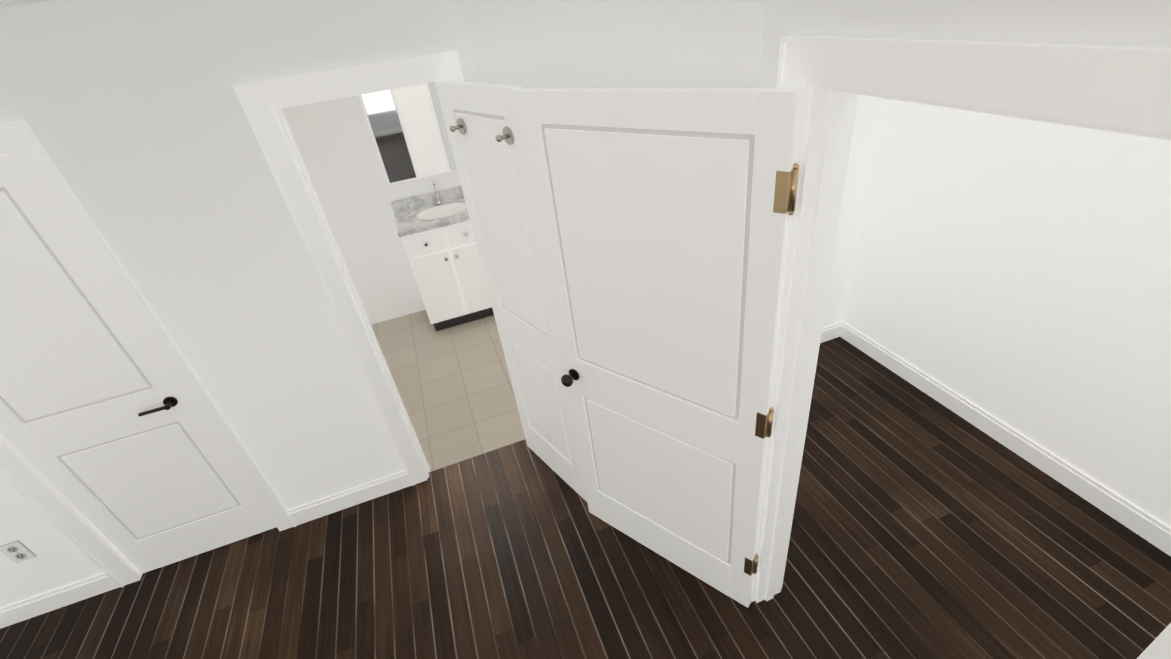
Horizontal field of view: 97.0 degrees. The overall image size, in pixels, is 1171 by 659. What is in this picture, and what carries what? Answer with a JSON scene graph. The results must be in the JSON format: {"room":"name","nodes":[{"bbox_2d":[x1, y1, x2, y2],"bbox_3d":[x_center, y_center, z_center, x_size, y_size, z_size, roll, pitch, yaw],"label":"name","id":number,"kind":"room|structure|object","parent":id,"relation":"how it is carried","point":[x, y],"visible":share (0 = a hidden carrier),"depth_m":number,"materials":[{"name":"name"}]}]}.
{"room":"hallway","nodes":[
{"label":"hallway","id":0,"kind":"room"},
{"bbox_2d":[282,95,460,324],"bbox_3d":[-1.252,-1.339,4.230,1.800,2.440,0.120,-17,34,-13],"label":"wall","id":1,"kind":"structure","parent":0,"point":[357,194],"depth_m":4.14,"materials":[{"name":"paint"}]},
{"bbox_2d":[358,82,456,184],"bbox_3d":[-1.171,-1.604,3.964,0.920,0.790,0.106,-17,34,-13],"label":"mirror","id":2,"kind":"object","parent":1,"relation":"attached to","point":[408,131],"visible":0.44,"depth_m":3.90,"materials":[{"name":"white mirror"}]},
{"bbox_2d":[0,0,881,607],"bbox_3d":[-0.655,-0.305,2.522,5.185,2.440,0.120,-17,34,-13],"label":"wall","id":3,"kind":"structure","parent":0,"point":[132,112],"depth_m":1.99,"materials":[{"name":"paint"}]},
{"bbox_2d":[0,540,36,562],"bbox_3d":[-2.631,1.031,2.398,0.083,0.123,0.010,-17,34,-13],"label":"outlet","id":4,"kind":"object","parent":3,"relation":"attached to","point":[17,551],"visible":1,"depth_m":2.40,"materials":[{"name":"grey plastic"}]},
{"bbox_2d":[0,0,52,6],"bbox_3d":[-0.370,0.710,-1.323,3.398,0.010,7.260,-17,34,-13],"label":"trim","id":5,"kind":"structure","parent":3,"relation":"attached to","point":[15,2],"depth_m":1.57,"materials":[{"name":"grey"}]},
{"bbox_2d":[0,572,119,628],"bbox_3d":[-2.637,1.343,2.578,0.524,0.115,0.016,-17,34,-13],"label":"baseboard","id":6,"kind":"structure","parent":3,"relation":"attached to","point":[40,604],"depth_m":2.57,"materials":[{"name":"white paint"}]},
{"bbox_2d":[0,154,275,573],"bbox_3d":[-2.125,0.332,2.240,0.669,2.020,0.136,-17,34,-13],"label":"closet door","id":7,"kind":"structure","parent":3,"relation":"in","point":[105,433],"depth_m":2.24,"materials":[{"name":"white paint"}]},
{"bbox_2d":[0,120,295,586],"bbox_3d":[-2.117,0.316,2.184,0.848,2.125,0.022,-17,34,-13],"label":"trim","id":8,"kind":"structure","parent":3,"relation":"attached to","point":[20,143],"depth_m":2.21,"materials":[{"name":"white paint"}]},
{"bbox_2d":[287,470,411,525],"bbox_3d":[-1.305,0.939,2.902,0.638,0.115,0.016,-17,34,-13],"label":"baseboard","id":9,"kind":"structure","parent":3,"relation":"attached to","point":[348,498],"depth_m":2.89,"materials":[{"name":"white paint"}]},
{"bbox_2d":[233,50,522,485],"bbox_3d":[-0.776,-0.132,2.574,0.805,2.125,0.164,-17,34,-13],"label":"door frame","id":10,"kind":"structure","parent":3,"relation":"attached to","point":[263,103],"depth_m":2.06,"materials":[{"name":"white paint"}]},
{"bbox_2d":[435,81,586,501],"bbox_3d":[-0.274,-0.042,2.404,0.159,2.020,0.593,-29,38,-28],"label":"bathroom door","id":11,"kind":"structure","parent":3,"relation":"in","point":[482,126],"depth_m":2.19,"materials":[{"name":"white paint"}]},
{"bbox_2d":[820,321,843,342],"bbox_3d":[1.082,0.215,3.483,1.530,0.115,0.016,-17,34,-13],"label":"baseboard","id":12,"kind":"structure","parent":3,"relation":"attached to","point":[830,332],"depth_m":3.63,"materials":[{"name":"white paint"}]},
{"bbox_2d":[371,310,525,471],"bbox_3d":[-0.754,0.189,4.086,2.040,0.060,2.160,-17,34,-13],"label":"floor","id":13,"kind":"structure","parent":0,"point":[455,388],"depth_m":3.75,"materials":[{"name":"beige tile"}]},
{"bbox_2d":[391,181,493,330],"bbox_3d":[-0.984,-0.660,4.347,0.960,1.122,0.522,-17,34,-13],"label":"vanity cabinet","id":14,"kind":"object","parent":13,"relation":"on","point":[435,230],"visible":0.69,"depth_m":4.14,"materials":[{"name":"white wood"}]},
{"bbox_2d":[0,337,1170,658],"bbox_3d":[0.715,2.540,0.175,5.305,0.060,7.420,-17,34,-13],"label":"floor","id":15,"kind":"structure","parent":0,"point":[924,525],"depth_m":2.40,"materials":[{"name":"brown wood"}]},
{"bbox_2d":[459,0,764,88],"bbox_3d":[0.121,-0.171,2.147,0.100,2.440,1.287,-32,40,-32],"label":"wall","id":16,"kind":"structure","parent":0,"point":[542,44],"depth_m":1.52,"materials":[{"name":"paint"}]},
{"bbox_2d":[760,0,1170,87],"bbox_3d":[0.993,0.630,0.733,0.120,2.440,2.525,-17,34,-13],"label":"wall","id":17,"kind":"structure","parent":0,"point":[1142,23],"depth_m":0.78,"materials":[{"name":"paint"}]},
{"bbox_2d":[513,88,802,607],"bbox_3d":[0.247,0.216,1.895,0.878,2.020,0.178,19,42,35],"label":"entry door","id":18,"kind":"structure","parent":17,"relation":"in","point":[662,215],"depth_m":1.63,"materials":[{"name":"white paint"}]},
{"bbox_2d":[752,35,1170,658],"bbox_3d":[0.809,0.476,1.297,0.164,2.125,1.060,-17,34,-13],"label":"door frame","id":19,"kind":"structure","parent":17,"relation":"attached to","point":[1114,89],"depth_m":1.00,"materials":[{"name":"white paint"}]},
{"bbox_2d":[843,98,1170,527],"bbox_3d":[2.373,-0.085,1.521,0.120,2.440,3.780,-17,34,-13],"label":"wall","id":20,"kind":"structure","parent":0,"point":[1014,273],"depth_m":2.38,"materials":[{"name":"paint"}]},
{"bbox_2d":[840,323,1170,555],"bbox_3d":[2.427,0.871,2.186,0.016,0.115,3.660,-17,34,-13],"label":"baseboard","id":21,"kind":"structure","parent":20,"relation":"attached to","point":[1135,519],"depth_m":2.62,"materials":[{"name":"white paint"}]}
]}

